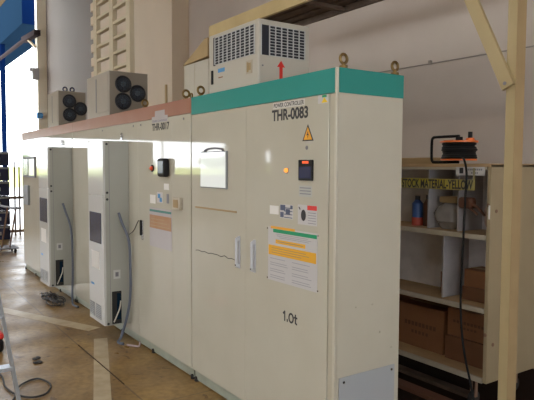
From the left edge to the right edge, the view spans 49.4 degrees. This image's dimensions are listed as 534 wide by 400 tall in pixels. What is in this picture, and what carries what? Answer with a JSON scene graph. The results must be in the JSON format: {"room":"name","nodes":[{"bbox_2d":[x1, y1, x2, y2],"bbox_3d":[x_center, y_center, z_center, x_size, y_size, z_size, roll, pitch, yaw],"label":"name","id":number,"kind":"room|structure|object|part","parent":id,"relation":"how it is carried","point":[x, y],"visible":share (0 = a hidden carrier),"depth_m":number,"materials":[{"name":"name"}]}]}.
{"room":"factory floor","nodes":[
{"label":"factory floor","id":0,"kind":"room"},
{"bbox_2d":[46,0,188,119],"bbox_3d":[-3.649,-2.452,12.827,0.500,6.600,8.265,-2,4,-34],"label":"wall","id":1,"kind":"structure","parent":0,"point":[161,27],"depth_m":10.51,"materials":[{"name":"beige paint"}]},
{"bbox_2d":[29,68,38,79],"bbox_3d":[-6.221,-3.365,15.479,0.222,0.300,0.200,-2,4,-34],"label":"junction box","id":2,"kind":"object","parent":1,"relation":"attached to","point":[34,71],"visible":1,"depth_m":15.41,"materials":[{"name":"grey metal"}]},
{"bbox_2d":[36,113,42,117],"bbox_3d":[-6.104,-2.268,15.576,0.140,0.140,0.180,-2,4,-34],"label":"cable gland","id":3,"kind":"object","parent":1,"relation":"attached to","point":[38,115],"visible":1,"depth_m":15.52,"materials":[{"name":"blue plastic"}]},
{"bbox_2d":[34,0,47,129],"bbox_3d":[-6.125,-2.630,15.783,0.240,6.600,0.220,-2,4,-34],"label":"trim","id":4,"kind":"structure","parent":1,"relation":"attached to","point":[40,5],"depth_m":15.64,"materials":[{"name":"beige metal"}]},
{"bbox_2d":[0,225,533,399],"bbox_3d":[-5.593,1.443,4.085,13.400,0.204,20.450,-2,4,-34],"label":"floor","id":5,"kind":"structure","parent":0,"point":[145,374],"depth_m":4.75,"materials":[{"name":"brown concrete"}]},
{"bbox_2d":[0,330,3,351],"bbox_3d":[-2.388,1.186,5.025,0.175,0.237,0.240,-2,4,-34],"label":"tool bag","id":6,"kind":"object","parent":5,"relation":"on","point":[1,333],"visible":1,"depth_m":4.98,"materials":[{"name":"black"}]},
{"bbox_2d":[0,296,20,399],"bbox_3d":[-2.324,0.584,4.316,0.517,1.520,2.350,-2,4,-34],"label":"step ladder","id":7,"kind":"object","parent":5,"relation":"on","point":[6,367],"visible":1,"depth_m":3.74,"materials":[{"name":"metal"}]},
{"bbox_2d":[0,205,20,252],"bbox_3d":[-4.534,0.536,10.251,0.360,0.922,1.502,-2,4,-34],"label":"trolley","id":8,"kind":"object","parent":5,"relation":"on","point":[2,247],"visible":1,"depth_m":10.44,"materials":[{"name":"grey metal"}]},
{"bbox_2d":[0,225,9,239],"bbox_3d":[-5.961,0.699,12.737,0.500,0.300,0.610,-2,4,-34],"label":"crate","id":9,"kind":"object","parent":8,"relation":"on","point":[7,228],"visible":0.78,"depth_m":12.58,"materials":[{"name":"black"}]},
{"bbox_2d":[0,210,9,224],"bbox_3d":[-5.960,0.380,12.719,0.500,0.300,0.610,-2,4,-34],"label":"crate","id":10,"kind":"object","parent":9,"relation":"on","point":[2,212],"visible":0.79,"depth_m":12.55,"materials":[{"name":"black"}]},
{"bbox_2d":[0,195,9,209],"bbox_3d":[-5.959,0.060,12.700,0.500,0.300,0.610,-2,4,-34],"label":"crate","id":11,"kind":"object","parent":10,"relation":"on","point":[4,200],"visible":0.93,"depth_m":12.54,"materials":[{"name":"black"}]},
{"bbox_2d":[0,181,9,194],"bbox_3d":[-5.957,-0.259,12.682,0.500,0.300,0.610,-2,4,-34],"label":"crate","id":12,"kind":"object","parent":11,"relation":"on","point":[4,185],"visible":0.98,"depth_m":12.53,"materials":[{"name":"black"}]},
{"bbox_2d":[0,167,8,180],"bbox_3d":[-5.956,-0.579,12.664,0.500,0.300,0.610,-2,4,-34],"label":"crate","id":13,"kind":"object","parent":12,"relation":"on","point":[4,171],"visible":1,"depth_m":12.51,"materials":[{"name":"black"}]},
{"bbox_2d":[0,152,8,165],"bbox_3d":[-5.955,-0.898,12.646,0.500,0.300,0.610,-2,4,-34],"label":"crate","id":14,"kind":"object","parent":13,"relation":"on","point":[4,156],"visible":1,"depth_m":12.49,"materials":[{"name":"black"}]},
{"bbox_3d":[-4.542,0.115,10.190,0.045,0.076,1.455,-2,4,-38],"label":"handle","id":15,"kind":"part","parent":8,"relation":"part of","materials":[{"name":"grey metal"}]},
{"bbox_2d":[10,161,23,234],"bbox_3d":[-5.866,-0.031,13.251,0.720,1.700,0.057,-2,4,-34],"label":"rail","id":16,"kind":"object","parent":5,"relation":"on","point":[14,197],"visible":0.74,"depth_m":13.32,"materials":[{"name":"brown"}]},
{"bbox_3d":[-5.783,-0.034,13.307,0.036,1.700,0.034,-2,4,-34],"label":"post","id":17,"kind":"part","parent":16,"relation":"part of","materials":[{"name":"brown"}]},
{"bbox_3d":[-5.857,-0.051,13.255,0.700,0.060,0.057,-2,4,-34],"label":"rail","id":18,"kind":"part","parent":16,"relation":"part of","materials":[{"name":"brown"}]},
{"bbox_3d":[-5.701,-0.036,13.364,0.036,1.700,0.034,-2,4,-34],"label":"post","id":19,"kind":"part","parent":16,"relation":"part of","materials":[{"name":"brown"}]},
{"bbox_2d":[0,373,51,399],"bbox_3d":[-1.791,1.346,4.121,0.490,0.021,1.526,-1,4,-25],"label":"cable","id":20,"kind":"object","parent":5,"relation":"on","point":[1,376],"visible":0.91,"depth_m":4.15,"materials":[{"name":"grey plastic"}]},
{"bbox_2d":[32,356,42,363],"bbox_3d":[-1.888,1.315,4.769,0.073,0.015,0.191,-1,4,-25],"label":"scrap","id":21,"kind":"object","parent":5,"relation":"on","point":[36,357],"visible":1,"depth_m":4.74,"materials":[{"name":"grey"}]},
{"bbox_2d":[22,123,76,301],"bbox_3d":[-2.828,0.081,7.995,0.514,2.100,2.696,-2,4,-34],"label":"tall cabinet","id":22,"kind":"object","parent":5,"relation":"on","point":[60,135],"visible":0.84,"depth_m":8.32,"materials":[{"name":"beige metal"}]},
{"bbox_3d":[-3.620,-0.493,8.693,0.002,0.240,0.300,-2,4,-34],"label":"glass","id":23,"kind":"part","parent":22,"relation":"part of","materials":[{"name":"white"}]},
{"bbox_3d":[-3.598,-0.076,8.684,0.030,0.290,0.280,-2,4,-34],"label":"grey panel","id":24,"kind":"part","parent":22,"relation":"part of","materials":[{"name":"grey metal"}]},
{"bbox_3d":[-3.508,0.056,8.604,0.021,1.896,0.911,-2,4,-34],"label":"door","id":25,"kind":"part","parent":22,"relation":"part of","materials":[{"name":"beige metal"}]},
{"bbox_3d":[-3.408,-0.474,8.384,0.002,0.240,0.310,-2,4,-34],"label":"glass","id":26,"kind":"part","parent":22,"relation":"part of","materials":[{"name":"white glass"}]},
{"bbox_3d":[-3.001,0.100,7.866,0.021,1.896,0.879,-2,4,-34],"label":"door","id":27,"kind":"part","parent":22,"relation":"part of","materials":[{"name":"beige metal"}]},
{"bbox_2d":[38,147,72,286],"bbox_3d":[-2.499,0.187,6.867,0.280,1.610,0.451,-2,4,-34],"label":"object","id":28,"kind":"object","parent":22,"relation":"attached to","point":[54,163],"visible":0.99,"depth_m":6.71,"materials":[{"name":"grey metal"}]},
{"bbox_3d":[-2.605,-0.377,6.771,0.021,0.469,0.429,-2,4,-34],"label":"panel","id":29,"kind":"part","parent":28,"relation":"part of","materials":[{"name":"grey"}]},
{"bbox_3d":[-2.609,0.427,6.817,0.021,1.129,0.429,-2,4,-34],"label":"panel","id":30,"kind":"part","parent":28,"relation":"part of","materials":[{"name":"grey metal"}]},
{"bbox_2d":[44,270,47,282],"bbox_3d":[-2.592,0.892,6.797,0.002,0.130,0.150,-2,4,-34],"label":"vent grille","id":31,"kind":"object","parent":28,"relation":"attached to","point":[45,271],"depth_m":6.79,"materials":[{"name":"grey metal"}]},
{"bbox_3d":[-2.397,0.537,6.704,0.065,0.080,0.004,-2,4,-34],"label":"socket plate","id":32,"kind":"part","parent":28,"relation":"part of","materials":[{"name":"grey plastic"}]},
{"bbox_2d":[62,203,78,307],"bbox_3d":[-2.221,0.627,6.641,0.327,1.180,0.094,3,4,43],"label":"hose","id":33,"kind":"object","parent":28,"relation":"attached to","point":[63,205],"visible":1,"depth_m":6.70,"materials":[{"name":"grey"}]},
{"bbox_3d":[-2.501,0.144,7.136,0.021,1.896,0.891,-2,4,-34],"label":"door","id":34,"kind":"part","parent":22,"relation":"part of","materials":[{"name":"beige metal"}]},
{"bbox_2d":[48,87,86,127],"bbox_3d":[-2.637,-1.209,7.657,0.371,0.513,0.546,-2,4,-34],"label":"fan","id":35,"kind":"object","parent":22,"relation":"on","point":[64,107],"visible":0.98,"depth_m":7.45,"materials":[{"name":"beige metal"}]},
{"bbox_3d":[-2.728,-1.175,7.467,0.004,0.370,0.234,-2,4,-34],"label":"panel","id":36,"kind":"part","parent":35,"relation":"part of","materials":[{"name":"beige metal"}]},
{"bbox_3d":[-2.500,-1.166,7.448,0.342,0.443,0.005,-2,4,-34],"label":"fan plate","id":37,"kind":"part","parent":35,"relation":"part of","materials":[{"name":"grey metal"}]},
{"bbox_2d":[41,291,65,305],"bbox_3d":[-2.545,1.161,6.871,0.212,0.081,0.750,-2,4,-34],"label":"cable coil","id":38,"kind":"object","parent":5,"relation":"on","point":[50,294],"visible":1,"depth_m":6.84,"materials":[{"name":"grey rubber"}]},
{"bbox_2d":[78,345,123,383],"bbox_3d":[-1.367,1.323,4.719,0.007,0.006,1.130,-2,4,-34],"label":"strip","id":39,"kind":"object","parent":5,"relation":"on","point":[78,345],"visible":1,"depth_m":4.65,"materials":[{"name":"brown"}]},
{"bbox_2d":[90,0,134,76],"bbox_3d":[-1.982,-2.085,7.396,0.100,6.500,1.490,-2,4,-34],"label":"ladder","id":40,"kind":"object","parent":5,"relation":"on","point":[96,47],"visible":0.44,"depth_m":7.25,"materials":[{"name":"beige metal"}]},
{"bbox_3d":[-2.289,-2.110,7.809,0.060,6.500,0.130,-2,4,-34],"label":"rail","id":41,"kind":"part","parent":40,"relation":"part of","materials":[{"name":"beige metal"}]},
{"bbox_3d":[-1.936,-2.079,7.294,0.060,6.500,0.130,-2,4,-34],"label":"rail","id":42,"kind":"part","parent":40,"relation":"part of","materials":[{"name":"beige metal"}]},
{"bbox_3d":[-1.611,-2.050,6.821,0.060,6.500,0.120,-2,4,-34],"label":"rail","id":43,"kind":"part","parent":40,"relation":"part of","materials":[{"name":"beige metal"}]},
{"bbox_2d":[72,85,194,378],"bbox_3d":[-1.227,0.102,5.635,0.536,2.340,2.996,-2,4,-34],"label":"tall cabinet","id":44,"kind":"object","parent":5,"relation":"on","point":[159,137],"visible":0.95,"depth_m":4.84,"materials":[{"name":"beige metal"}]},
{"bbox_3d":[-1.965,0.190,6.355,0.021,1.896,0.971,-2,4,-34],"label":"door","id":45,"kind":"part","parent":44,"relation":"part of","materials":[{"name":"beige metal"}]},
{"bbox_2d":[88,141,129,325],"bbox_3d":[-1.477,0.294,5.411,0.243,1.670,0.445,-2,4,-34],"label":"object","id":46,"kind":"object","parent":44,"relation":"attached to","point":[108,170],"visible":1,"depth_m":5.26,"materials":[{"name":"grey metal"}]},
{"bbox_2d":[90,300,94,315],"bbox_3d":[-1.655,1.020,5.499,0.002,0.130,0.130,-2,4,-34],"label":"vent grille","id":47,"kind":"object","parent":46,"relation":"attached to","point":[92,302],"depth_m":5.49,"materials":[{"name":"grey metal"}]},
{"bbox_3d":[-1.568,-0.291,5.324,0.021,0.487,0.423,-2,4,-34],"label":"panel","id":48,"kind":"part","parent":46,"relation":"part of","materials":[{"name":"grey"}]},
{"bbox_3d":[-1.571,0.543,5.372,0.021,1.171,0.423,-2,4,-34],"label":"panel","id":49,"kind":"part","parent":46,"relation":"part of","materials":[{"name":"grey metal"}]},
{"bbox_2d":[96,303,100,319],"bbox_3d":[-1.553,1.028,5.351,0.002,0.130,0.150,-2,4,-34],"label":"vent grille","id":50,"kind":"object","parent":46,"relation":"attached to","point":[98,305],"depth_m":5.35,"materials":[{"name":"grey metal"}]},
{"bbox_3d":[-1.362,0.674,5.262,0.065,0.080,0.004,-2,4,-34],"label":"socket plate","id":51,"kind":"part","parent":46,"relation":"part of","materials":[{"name":"grey plastic"}]},
{"bbox_2d":[117,212,131,344],"bbox_3d":[-1.302,0.705,5.226,0.122,1.185,0.130,2,4,33],"label":"hose","id":52,"kind":"object","parent":46,"relation":"attached to","point":[119,214],"visible":1,"depth_m":5.23,"materials":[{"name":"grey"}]},
{"bbox_2d":[87,70,147,118],"bbox_3d":[-1.604,-1.091,6.192,0.414,0.451,0.738,-2,4,-34],"label":"fan","id":53,"kind":"object","parent":44,"relation":"on","point":[109,92],"visible":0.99,"depth_m":5.92,"materials":[{"name":"beige metal"}]},
{"bbox_3d":[-1.685,-1.084,5.947,0.004,0.370,0.330,-2,4,-34],"label":"panel","id":54,"kind":"part","parent":53,"relation":"part of","materials":[{"name":"beige metal"}]},
{"bbox_3d":[-1.406,-1.073,5.906,0.402,0.443,0.005,-2,4,-34],"label":"fan plate","id":55,"kind":"part","parent":53,"relation":"part of","materials":[{"name":"grey metal"}]},
{"bbox_3d":[-1.409,0.239,5.544,0.021,1.896,0.997,-2,4,-34],"label":"door","id":56,"kind":"part","parent":44,"relation":"part of","materials":[{"name":"beige metal"}]},
{"bbox_3d":[-1.083,0.262,5.039,0.012,0.170,0.030,-2,4,-34],"label":"lever handle","id":57,"kind":"part","parent":44,"relation":"part of","materials":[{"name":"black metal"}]},
{"bbox_3d":[-0.930,0.281,4.846,0.021,1.896,0.696,-2,4,-34],"label":"door","id":58,"kind":"part","parent":44,"relation":"part of","materials":[{"name":"beige metal"}]},
{"bbox_3d":[-0.845,-0.260,4.585,0.002,0.095,0.105,-2,4,-34],"label":"dial glass","id":59,"kind":"part","parent":44,"relation":"part of","materials":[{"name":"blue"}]},
{"bbox_3d":[-0.872,0.185,4.733,0.001,0.110,0.425,-2,4,-34],"label":"orange panel","id":60,"kind":"part","parent":44,"relation":"part of","materials":[{"name":"orange paper"}]},
{"bbox_3d":[-0.643,0.306,4.428,0.021,1.896,0.316,-2,4,-34],"label":"door","id":61,"kind":"part","parent":44,"relation":"part of","materials":[{"name":"beige metal"}]},
{"bbox_2d":[183,37,208,97],"bbox_3d":[-0.473,-1.009,4.642,0.235,0.473,0.422,-2,4,-34],"label":"box","id":62,"kind":"object","parent":44,"relation":"on","point":[196,68],"visible":0.43,"depth_m":4.54,"materials":[{"name":"beige metal"}]},
{"bbox_2d":[183,37,208,65],"bbox_3d":[-0.472,-1.167,4.633,0.235,0.155,0.422,-2,4,-34],"label":"hood","id":63,"kind":"object","parent":62,"relation":"attached to","point":[200,55],"depth_m":4.49,"materials":[{"name":"beige metal"}]},
{"bbox_3d":[-0.471,-0.931,4.644,0.220,0.318,0.416,-2,4,-34],"label":"casing","id":64,"kind":"part","parent":62,"relation":"part of","materials":[{"name":"beige metal"}]},
{"bbox_2d":[127,341,140,346],"bbox_3d":[-1.176,1.271,5.129,0.149,0.057,0.023,2,4,26],"label":"cable","id":65,"kind":"object","parent":5,"relation":"on","point":[139,345],"visible":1,"depth_m":5.11,"materials":[{"name":"grey plastic"}]},
{"bbox_2d":[191,53,403,399],"bbox_3d":[0.083,0.292,3.746,0.517,2.187,1.606,-2,4,-34],"label":"tall cabinet","id":66,"kind":"object","parent":5,"relation":"on","point":[296,180],"visible":1,"depth_m":3.22,"materials":[{"name":"beige metal"}]},
{"bbox_3d":[-0.372,-0.207,3.965,0.002,0.238,0.347,-2,4,-34],"label":"glass","id":67,"kind":"part","parent":66,"relation":"part of","materials":[{"name":"white"}]},
{"bbox_2d":[204,147,223,151],"bbox_3d":[-0.365,-0.344,3.959,0.012,0.030,0.268,-2,4,-34],"label":"handle","id":68,"kind":"object","parent":66,"relation":"attached to","point":[206,149],"depth_m":3.95,"materials":[{"name":"black plastic"}]},
{"bbox_3d":[-0.358,0.064,3.975,0.006,0.012,0.573,-2,4,-34],"label":"crease trim","id":69,"kind":"part","parent":66,"relation":"part of","materials":[{"name":"beige metal"}]},
{"bbox_3d":[-0.335,0.339,3.980,0.021,1.882,0.744,-2,4,-34],"label":"door","id":70,"kind":"part","parent":66,"relation":"part of","materials":[{"name":"beige metal"}]},
{"bbox_3d":[-0.190,0.336,3.720,0.032,0.210,0.024,-2,4,-34],"label":"handle","id":71,"kind":"part","parent":66,"relation":"part of","materials":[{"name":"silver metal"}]},
{"bbox_3d":[-0.088,0.347,3.572,0.032,0.205,0.024,-2,4,-34],"label":"handle","id":72,"kind":"part","parent":66,"relation":"part of","materials":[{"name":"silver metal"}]},
{"bbox_2d":[209,18,308,93],"bbox_3d":[-0.067,-0.929,3.900,0.403,0.401,0.636,-2,4,-34],"label":"air conditioner","id":73,"kind":"object","parent":66,"relation":"on","point":[259,50],"visible":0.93,"depth_m":3.67,"materials":[{"name":"beige metal"}]},
{"bbox_2d":[214,23,254,64],"bbox_3d":[-0.217,-1.002,3.764,0.006,0.185,0.499,-2,4,-34],"label":"grille","id":74,"kind":"object","parent":73,"relation":"attached to","point":[234,45],"depth_m":3.74,"materials":[{"name":"grey metal"}]},
{"bbox_3d":[-0.112,-0.831,3.624,0.004,0.082,0.070,-2,4,-34],"label":"plate","id":75,"kind":"part","parent":73,"relation":"part of","materials":[{"name":"paint"}]},
{"bbox_2d":[261,24,305,59],"bbox_3d":[0.105,-0.986,3.632,0.341,0.186,0.006,-2,4,-34],"label":"grille","id":76,"kind":"object","parent":73,"relation":"attached to","point":[278,41],"depth_m":3.63,"materials":[{"name":"grey metal"}]},
{"bbox_3d":[0.099,0.377,3.347,0.021,1.882,0.790,-2,4,-34],"label":"door","id":77,"kind":"part","parent":66,"relation":"part of","materials":[{"name":"beige metal"}]},
{"bbox_2d":[272,241,308,257],"bbox_3d":[0.127,0.281,3.275,0.001,0.071,0.354,-2,4,-34],"label":"print","id":78,"kind":"object","parent":66,"relation":"attached to","point":[281,249],"depth_m":3.27},
{"bbox_3d":[0.241,0.044,3.102,0.001,0.025,0.081,-2,4,-34],"label":"red panel","id":79,"kind":"part","parent":66,"relation":"part of","materials":[{"name":"red plastic"}]},
{"bbox_3d":[0.341,0.399,2.998,0.017,1.880,0.053,-2,4,-34],"label":"corner frame","id":80,"kind":"part","parent":66,"relation":"part of","materials":[{"name":"beige metal"}]},
{"bbox_3d":[0.542,1.123,3.143,0.410,0.400,0.004,-2,4,-34],"label":"plate","id":81,"kind":"part","parent":66,"relation":"part of","materials":[{"name":"grey metal"}]},
{"bbox_2d":[209,0,526,399],"bbox_3d":[1.065,-1.867,3.793,0.512,6.500,5.170,-2,4,-34],"label":"support frame","id":82,"kind":"object","parent":5,"relation":"on","point":[510,75],"visible":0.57,"depth_m":3.16,"materials":[{"name":"beige metal"}]},
{"bbox_3d":[1.336,-1.824,3.055,0.060,6.500,0.060,-2,4,-34],"label":"post","id":83,"kind":"part","parent":82,"relation":"part of","materials":[{"name":"beige metal"}]},
{"bbox_2d":[398,378,452,399],"bbox_3d":[1.052,1.353,4.147,0.100,0.030,1.550,-2,4,-34],"label":"plank","id":84,"kind":"object","parent":5,"relation":"on","point":[407,386],"visible":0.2,"depth_m":4.08,"materials":[{"name":"brown wood"}]},
{"bbox_2d":[398,364,469,397],"bbox_3d":[1.123,1.335,4.467,0.080,0.030,1.100,-2,4,-34],"label":"plank","id":85,"kind":"object","parent":5,"relation":"on","point":[421,376],"visible":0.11,"depth_m":4.28,"materials":[{"name":"brown wood"}]},
{"bbox_2d":[398,164,533,399],"bbox_3d":[1.309,0.541,4.394,0.610,1.625,1.254,-2,4,-34],"label":"storage shelf","id":86,"kind":"object","parent":5,"relation":"on","point":[429,250],"visible":0.5,"depth_m":4.03,"materials":[{"name":"brown wood"}]},
{"bbox_3d":[1.433,0.905,4.502,0.015,0.488,1.190,-2,4,-34],"label":"panel","id":87,"kind":"part","parent":86,"relation":"part of","materials":[{"name":"brown wood"}]},
{"bbox_2d":[412,196,422,225],"bbox_3d":[1.134,0.079,4.369,0.084,0.220,0.084,-2,4,-34],"label":"bottle","id":88,"kind":"object","parent":86,"relation":"on","point":[417,205],"visible":0.98,"depth_m":4.34,"materials":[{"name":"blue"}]},
{"bbox_2d":[402,157,440,163],"bbox_3d":[1.215,-0.314,4.674,0.200,0.050,0.500,-2,4,-34],"label":"wooden board","id":89,"kind":"object","parent":86,"relation":"on","point":[404,160],"visible":0.4,"depth_m":4.54,"materials":[{"name":"brown wood"}]},
{"bbox_2d":[399,298,448,354],"bbox_3d":[1.274,0.958,4.470,0.276,0.322,0.430,-2,4,-34],"label":"carton","id":90,"kind":"object","parent":86,"relation":"on","point":[423,324],"visible":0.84,"depth_m":4.38,"materials":[{"name":"brown cardboard"}]},
{"bbox_2d":[423,195,427,225],"bbox_3d":[1.198,0.077,4.310,0.072,0.230,0.072,-2,4,-34],"label":"bottle","id":91,"kind":"object","parent":86,"relation":"on","point":[425,204],"visible":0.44,"depth_m":4.29,"materials":[{"name":"brown plastic"}]},
{"bbox_2d":[401,168,474,190],"bbox_3d":[1.155,-0.151,4.044,0.010,0.145,0.688,-2,4,-34],"label":"sign","id":92,"kind":"object","parent":86,"relation":"attached to","point":[451,184],"visible":0.98,"depth_m":3.99,"materials":[{"name":"yellow"}]},
{"bbox_2d":[440,271,441,292],"bbox_3d":[1.346,0.596,4.218,0.151,0.159,0.090,-2,4,-34],"label":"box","id":93,"kind":"object","parent":86,"relation":"on","point":[441,271],"visible":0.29,"depth_m":4.21,"materials":[{"name":"brown cardboard"}]},
{"bbox_3d":[1.332,0.208,4.392,0.015,0.915,1.190,-2,4,-34],"label":"panel","id":94,"kind":"part","parent":86,"relation":"part of","materials":[{"name":"beige wood"}]},
{"bbox_2d":[440,196,457,202],"bbox_3d":[1.298,0.089,4.115,0.206,0.230,0.218,-2,4,-34],"label":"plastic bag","id":95,"kind":"object","parent":86,"relation":"on","point":[443,199],"visible":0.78,"depth_m":4.07,"materials":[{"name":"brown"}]},
{"bbox_2d":[430,132,478,399],"bbox_3d":[1.345,0.442,3.994,0.256,1.814,0.633,0,3,-5],"label":"cable reel","id":96,"kind":"object","parent":86,"relation":"on","point":[454,151],"visible":1,"depth_m":3.94,"materials":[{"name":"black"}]},
{"bbox_3d":[1.269,-0.361,4.149,0.020,0.202,0.248,-2,4,-34],"label":"handle","id":97,"kind":"part","parent":96,"relation":"part of","materials":[{"name":"black metal"}]},
{"bbox_3d":[1.309,0.539,3.814,0.062,1.639,0.274,0,3,-7],"label":"cord","id":98,"kind":"part","parent":96,"relation":"part of","materials":[{"name":"black plastic"}]},
{"bbox_3d":[1.382,-0.443,3.944,0.030,0.042,0.029,-2,4,-34],"label":"crank knob","id":99,"kind":"part","parent":96,"relation":"part of","materials":[{"name":"black plastic"}]},
{"bbox_2d":[452,208,456,226],"bbox_3d":[1.406,0.132,4.201,0.057,0.135,0.120,-2,4,-34],"label":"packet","id":100,"kind":"object","parent":86,"relation":"on","point":[454,212],"visible":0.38,"depth_m":4.21,"materials":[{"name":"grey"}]},
{"bbox_2d":[445,333,482,369],"bbox_3d":[1.512,1.054,4.110,0.296,0.172,0.380,-2,4,-34],"label":"carton","id":101,"kind":"object","parent":86,"relation":"on","point":[453,344],"visible":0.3,"depth_m":4.04,"materials":[{"name":"brown cardboard"}]},
{"bbox_2d":[447,306,483,343],"bbox_3d":[1.516,0.868,4.102,0.286,0.199,0.360,-2,4,-34],"label":"carton","id":102,"kind":"object","parent":101,"relation":"on","point":[472,322],"visible":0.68,"depth_m":4.03,"materials":[{"name":"brown cardboard"}]},
{"bbox_2d":[456,167,484,175],"bbox_3d":[1.328,-0.190,3.792,0.003,0.058,0.217,-2,4,-34],"label":"label","id":103,"kind":"object","parent":86,"relation":"attached to","point":[480,171],"visible":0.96,"depth_m":3.78,"materials":[{"name":"grey paper"}]},
{"bbox_2d":[458,197,485,215],"bbox_3d":[1.364,0.045,3.870,0.068,0.123,0.182,-2,4,-34],"label":"glove","id":104,"kind":"object","parent":86,"relation":"hanging from","point":[470,201],"visible":0.99,"depth_m":3.85,"materials":[{"name":"brown leather"}]},
{"bbox_2d":[462,285,484,303],"bbox_3d":[1.499,0.642,3.980,0.193,0.094,0.240,-2,4,-34],"label":"carton","id":105,"kind":"object","parent":86,"relation":"on","point":[468,293],"visible":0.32,"depth_m":3.95,"materials":[{"name":"brown cardboard"}]},
{"bbox_2d":[464,266,484,289],"bbox_3d":[1.504,0.535,3.968,0.193,0.119,0.225,-2,4,-34],"label":"carton","id":106,"kind":"object","parent":105,"relation":"on","point":[474,277],"visible":0.48,"depth_m":3.94,"materials":[{"name":"brown cardboard"}]},
{"bbox_2d":[484,207,486,224],"bbox_3d":[1.524,0.116,3.880,0.215,0.205,0.116,-2,4,-34],"label":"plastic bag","id":107,"kind":"object","parent":86,"relation":"on","point":[485,210],"visible":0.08,"depth_m":3.83,"materials":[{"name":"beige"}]},
{"bbox_3d":[1.658,0.474,3.889,0.600,1.420,0.028,-2,4,-34],"label":"panel","id":108,"kind":"part","parent":86,"relation":"part of","materials":[{"name":"beige wood"}]},
{"bbox_2d":[189,0,533,163],"bbox_3d":[2.309,-1.947,4.408,0.200,6.600,12.385,-2,4,-34],"label":"wall","id":109,"kind":"structure","parent":0,"point":[460,97],"depth_m":5.43,"materials":[{"name":"white paint"}]},
{"bbox_2d":[380,45,533,72],"bbox_3d":[2.207,-1.198,4.392,0.030,0.118,12.200,-2,4,-34],"label":"conduit","id":110,"kind":"object","parent":109,"relation":"attached to","point":[429,61],"visible":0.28,"depth_m":5.28,"materials":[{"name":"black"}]},
{"label":"outside","id":111,"kind":"structure","parent":0,"visible":0},
{"bbox_2d":[9,167,22,187],"bbox_3d":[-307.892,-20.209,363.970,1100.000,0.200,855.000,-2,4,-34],"label":"field","id":112,"kind":"structure","parent":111,"point":[11,171],"depth_m":84.83,"materials":[{"name":"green plant"}]},
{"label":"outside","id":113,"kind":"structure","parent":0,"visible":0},
{"bbox_2d":[8,187,23,224],"bbox_3d":[-18.573,0.182,26.188,55.000,0.200,30.350,-2,4,-34],"label":"apron","id":114,"kind":"object","parent":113,"point":[11,190],"depth_m":23.59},
{"bbox_2d":[0,0,34,195],"bbox_3d":[-9.543,-3.542,21.433,1.050,7.850,10.020,-2,4,-34],"label":"beam","id":115,"kind":"structure","parent":114,"relation":"on","point":[17,17],"depth_m":19.07,"materials":[{"name":"blue metal"}]},
{"bbox_3d":[-6.705,-5.767,17.176,1.044,1.200,0.020,-2,4,-34],"label":"panel","id":116,"kind":"part","parent":115,"relation":"part of","materials":[{"name":"blue paint"}]},
{"bbox_2d":[0,29,40,60],"bbox_3d":[-8.070,-2.068,18.292,0.210,5.275,7.104,-2,4,-34],"label":"pipe","id":117,"kind":"object","parent":114,"relation":"on","point":[33,34],"visible":1,"depth_m":15.90,"materials":[{"name":"grey metal"}]},
{"bbox_3d":[-8.336,-4.647,18.504,0.110,0.150,6.101,-2,4,-34],"label":"arm","id":118,"kind":"part","parent":117,"relation":"part of","materials":[{"name":"grey"}]}
]}

